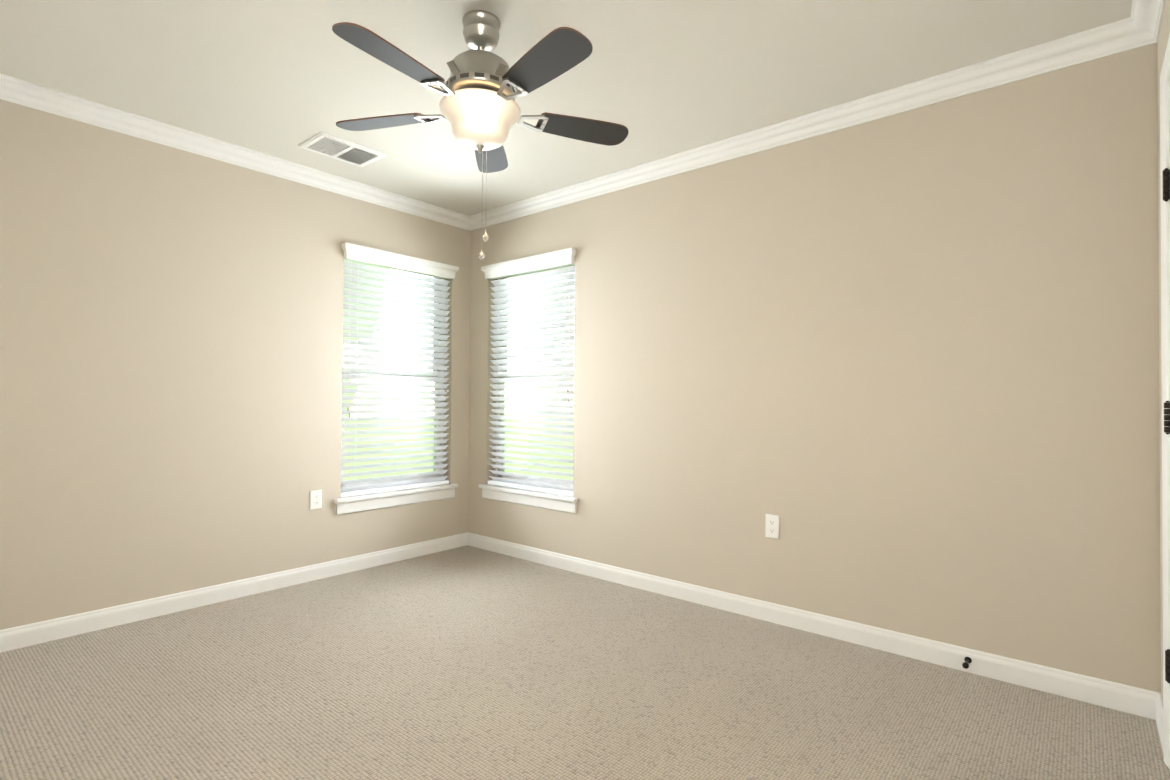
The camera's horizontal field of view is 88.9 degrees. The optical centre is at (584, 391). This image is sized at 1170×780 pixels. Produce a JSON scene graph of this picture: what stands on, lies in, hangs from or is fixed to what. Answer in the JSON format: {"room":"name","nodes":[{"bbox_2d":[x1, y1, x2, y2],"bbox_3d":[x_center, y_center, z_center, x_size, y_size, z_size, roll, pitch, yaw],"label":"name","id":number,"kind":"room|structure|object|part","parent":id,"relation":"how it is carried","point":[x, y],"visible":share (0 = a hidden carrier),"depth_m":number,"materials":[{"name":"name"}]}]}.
{"room":"empty bedroom","nodes":[
{"label":"empty bedroom","id":0,"kind":"room"},
{"bbox_2d":[0,99,470,629],"bbox_3d":[-1.930,-0.099,3.335,0.150,2.440,3.420,0,-1,40],"label":"wall","id":1,"kind":"structure","parent":0,"point":[170,361],"depth_m":3.02,"materials":[{"name":"paint"}]},
{"bbox_2d":[0,532,467,652],"bbox_3d":[-1.875,1.074,3.268,0.014,0.092,3.120,0,-1,40],"label":"baseboard","id":2,"kind":"structure","parent":1,"relation":"attached to","point":[17,637],"depth_m":3.11,"materials":[{"name":"white paint"}]},
{"bbox_2d":[0,73,470,230],"bbox_3d":[-1.837,-1.278,3.279,0.072,0.082,3.120,0,-1,40],"label":"crown molding","id":3,"kind":"structure","parent":1,"relation":"attached to","point":[32,95],"depth_m":3.10,"materials":[{"name":"white paint"}]},
{"bbox_2d":[310,489,321,509],"bbox_3d":[-1.615,0.646,3.584,0.008,0.115,0.070,0,-1,40],"label":"electrical outlet","id":4,"kind":"object","parent":1,"relation":"attached to","point":[315,499],"visible":1,"depth_m":3.58,"materials":[{"name":"white plastic"}]},
{"bbox_2d":[341,259,444,491],"bbox_3d":[-1.332,-0.126,4.110,0.060,1.582,0.835,0,-1,40],"label":"window","id":5,"kind":"structure","parent":1,"relation":"in","point":[393,480],"depth_m":4.16,"materials":[{"name":"white plastic"}]},
{"bbox_2d":[341,261,449,496],"bbox_3d":[-1.267,-0.126,4.056,0.075,1.574,0.823,0,-1,40],"label":"window blind","id":6,"kind":"object","parent":5,"relation":"attached to","point":[396,345],"visible":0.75,"depth_m":4.03,"materials":[{"name":"white plastic"}]},
{"bbox_2d":[341,242,458,279],"bbox_3d":[-1.222,-0.871,4.032,0.062,0.092,0.873,0,-1,40],"label":"valance","id":7,"kind":"object","parent":6,"relation":"attached to","point":[362,254],"visible":0.96,"depth_m":3.97,"materials":[{"name":"white paint"}]},
{"bbox_2d":[336,488,454,514],"bbox_3d":[-1.244,0.727,4.021,0.014,0.075,0.895,0,-1,40],"label":"trim","id":8,"kind":"structure","parent":1,"relation":"attached to","point":[371,504],"depth_m":3.97,"materials":[{"name":"white paint"}]},
{"bbox_2d":[334,484,457,502],"bbox_3d":[-1.268,0.677,4.042,0.129,0.025,0.925,0,-1,40],"label":"window sill","id":9,"kind":"structure","parent":1,"relation":"attached to","point":[389,493],"depth_m":3.96,"materials":[{"name":"white paint"}]},
{"bbox_2d":[0,0,1132,215],"bbox_3d":[0.010,-1.386,1.730,5.193,0.120,3.420,0,-1,40],"label":"ceiling","id":10,"kind":"structure","parent":0,"point":[284,79],"depth_m":2.40,"materials":[{"name":"paint"}]},
{"bbox_2d":[298,132,386,166],"bbox_3d":[-1.316,-1.312,3.248,0.265,0.012,0.370,0,-1,40],"label":"ceiling vent","id":11,"kind":"object","parent":10,"relation":"in","point":[329,145],"visible":1,"depth_m":3.23,"materials":[{"name":"white metal"}]},
{"bbox_2d":[332,10,627,258],"bbox_3d":[-0.375,-0.906,2.095,1.096,0.836,1.089,0,-1,40],"label":"ceiling fan","id":12,"kind":"object","parent":10,"relation":"hanging from","point":[480,109],"visible":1,"depth_m":2.04,"materials":[{"name":"silver metal"}]},
{"bbox_3d":[-0.373,-0.945,2.129,0.285,0.136,0.285,0,-1,40],"label":"bowl glass","id":13,"kind":"part","parent":12,"relation":"part of","materials":[{"name":"beige glass"}]},
{"bbox_2d":[0,545,1169,779],"bbox_3d":[-0.008,1.173,1.698,5.193,0.120,3.420,0,-1,40],"label":"floor","id":14,"kind":"structure","parent":0,"point":[466,663],"depth_m":2.17,"materials":[{"name":"carpet"}]},
{"bbox_2d":[468,42,1160,692],"bbox_3d":[1.110,-0.083,2.918,5.043,2.440,0.150,0,-1,40],"label":"wall","id":15,"kind":"structure","parent":0,"point":[898,372],"depth_m":2.61,"materials":[{"name":"paint"}]},
{"bbox_2d":[478,484,577,501],"bbox_3d":[-0.381,0.684,4.090,0.928,0.025,0.129,0,-1,40],"label":"window sill","id":16,"kind":"structure","parent":15,"relation":"attached to","point":[568,498],"depth_m":4.02,"materials":[{"name":"white paint"}]},
{"bbox_2d":[482,488,576,513],"bbox_3d":[-0.402,0.733,4.065,0.898,0.075,0.014,0,-1,40],"label":"trim","id":17,"kind":"structure","parent":15,"relation":"attached to","point":[552,504],"depth_m":4.02,"materials":[{"name":"white paint"}]},
{"bbox_2d":[495,262,574,490],"bbox_3d":[-0.317,-0.118,4.169,0.838,1.582,0.060,0,-1,40],"label":"window","id":18,"kind":"structure","parent":15,"relation":"in","point":[523,478],"depth_m":4.28,"materials":[{"name":"white plastic"}]},
{"bbox_2d":[488,265,574,495],"bbox_3d":[-0.372,-0.120,4.104,0.826,1.574,0.075,0,-1,40],"label":"window blind","id":19,"kind":"object","parent":18,"relation":"attached to","point":[515,286],"visible":0.85,"depth_m":4.09,"materials":[{"name":"white plastic"}]},
{"bbox_2d":[481,248,576,279],"bbox_3d":[-0.400,-0.865,4.074,0.876,0.092,0.062,0,-1,40],"label":"valance","id":20,"kind":"object","parent":19,"relation":"attached to","point":[554,259],"visible":1,"depth_m":4.02,"materials":[{"name":"white paint"}]},
{"bbox_2d":[765,514,778,538],"bbox_3d":[0.927,0.666,2.954,0.070,0.115,0.008,0,-1,40],"label":"electrical outlet","id":21,"kind":"object","parent":15,"relation":"attached to","point":[772,526],"visible":1,"depth_m":2.95,"materials":[{"name":"white plastic"}]},
{"bbox_2d":[469,17,1155,230],"bbox_3d":[0.549,-1.262,3.266,3.743,0.082,0.072,0,-1,40],"label":"crown molding","id":22,"kind":"structure","parent":15,"relation":"attached to","point":[1126,34],"depth_m":2.67,"materials":[{"name":"white paint"}]},
{"bbox_2d":[467,532,1158,719],"bbox_3d":[0.551,1.091,3.258,3.743,0.092,0.014,0,-1,40],"label":"baseboard","id":23,"kind":"structure","parent":15,"relation":"attached to","point":[1113,695],"depth_m":2.65,"materials":[{"name":"white paint"}]},
{"bbox_2d":[962,657,971,668],"bbox_3d":[1.525,1.083,2.383,0.026,0.026,0.078,0,-1,40],"label":"door stop","id":24,"kind":"object","parent":23,"relation":"attached to","point":[965,664],"visible":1,"depth_m":2.38,"materials":[{"name":"black metal"}]},
{"bbox_2d":[1157,0,1169,698],"bbox_3d":[0.992,-0.112,0.784,0.120,2.440,3.270,0,-1,40],"label":"wall","id":25,"kind":"structure","parent":0,"point":[1163,36],"depth_m":2.03,"materials":[{"name":"paint"}]},
{"bbox_2d":[1131,0,1165,41],"bbox_3d":[0.975,-1.289,0.918,0.072,0.082,3.120,0,-1,40],"label":"crown molding","id":26,"kind":"structure","parent":25,"relation":"attached to","point":[1147,15],"depth_m":2.00,"materials":[{"name":"white paint"}]},
{"bbox_2d":[1156,693,1163,754],"bbox_3d":[0.980,1.064,0.870,0.014,0.092,3.120,0,-1,40],"label":"baseboard","id":27,"kind":"structure","parent":25,"relation":"attached to","point":[1159,710],"depth_m":1.98,"materials":[{"name":"white paint"}]},
{"bbox_2d":[1160,34,1169,768],"bbox_3d":[1.541,0.059,1.450,0.138,2.123,0.926,0,-1,40],"label":"door frame","id":28,"kind":"structure","parent":25,"relation":"attached to","point":[1165,249],"depth_m":1.81,"materials":[{"name":"white paint"}]},
{"bbox_3d":[1.503,0.094,1.485,0.111,2.030,0.766,0,-1,37],"label":"door","id":29,"kind":"structure","parent":25,"relation":"in","visible":0},
{"bbox_2d":[1162,168,1169,682],"bbox_3d":[1.756,0.097,1.776,0.046,1.542,0.016,0,-1,37],"label":"door hinges","id":30,"kind":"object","parent":29,"relation":"attached to","point":[1166,183],"depth_m":1.78,"materials":[{"name":"black metal"}]},
{"label":"outside","id":31,"kind":"structure","parent":0,"visible":0},
{"bbox_2d":[343,414,573,480],"bbox_3d":[-5.812,5.078,60.775,160.000,0.100,160.000,0,-1,40],"label":"lawn","id":32,"kind":"structure","parent":31,"point":[431,451],"depth_m":51.02,"materials":[{"name":"green plant"}]},
{"bbox_2d":[344,379,357,430],"bbox_3d":[-13.116,-0.289,23.026,6.305,9.566,7.860,0,-1,40],"label":"tree","id":33,"kind":"object","parent":32,"relation":"on","point":[348,401],"depth_m":23.81,"materials":[{"name":"green plant"}]},
{"bbox_2d":[343,260,390,345],"bbox_3d":[-9.796,-0.671,17.376,7.180,10.231,7.520,0,-1,40],"label":"tree","id":34,"kind":"object","parent":32,"relation":"on","point":[362,305],"depth_m":17.00,"materials":[{"name":"green plant"}]}
]}

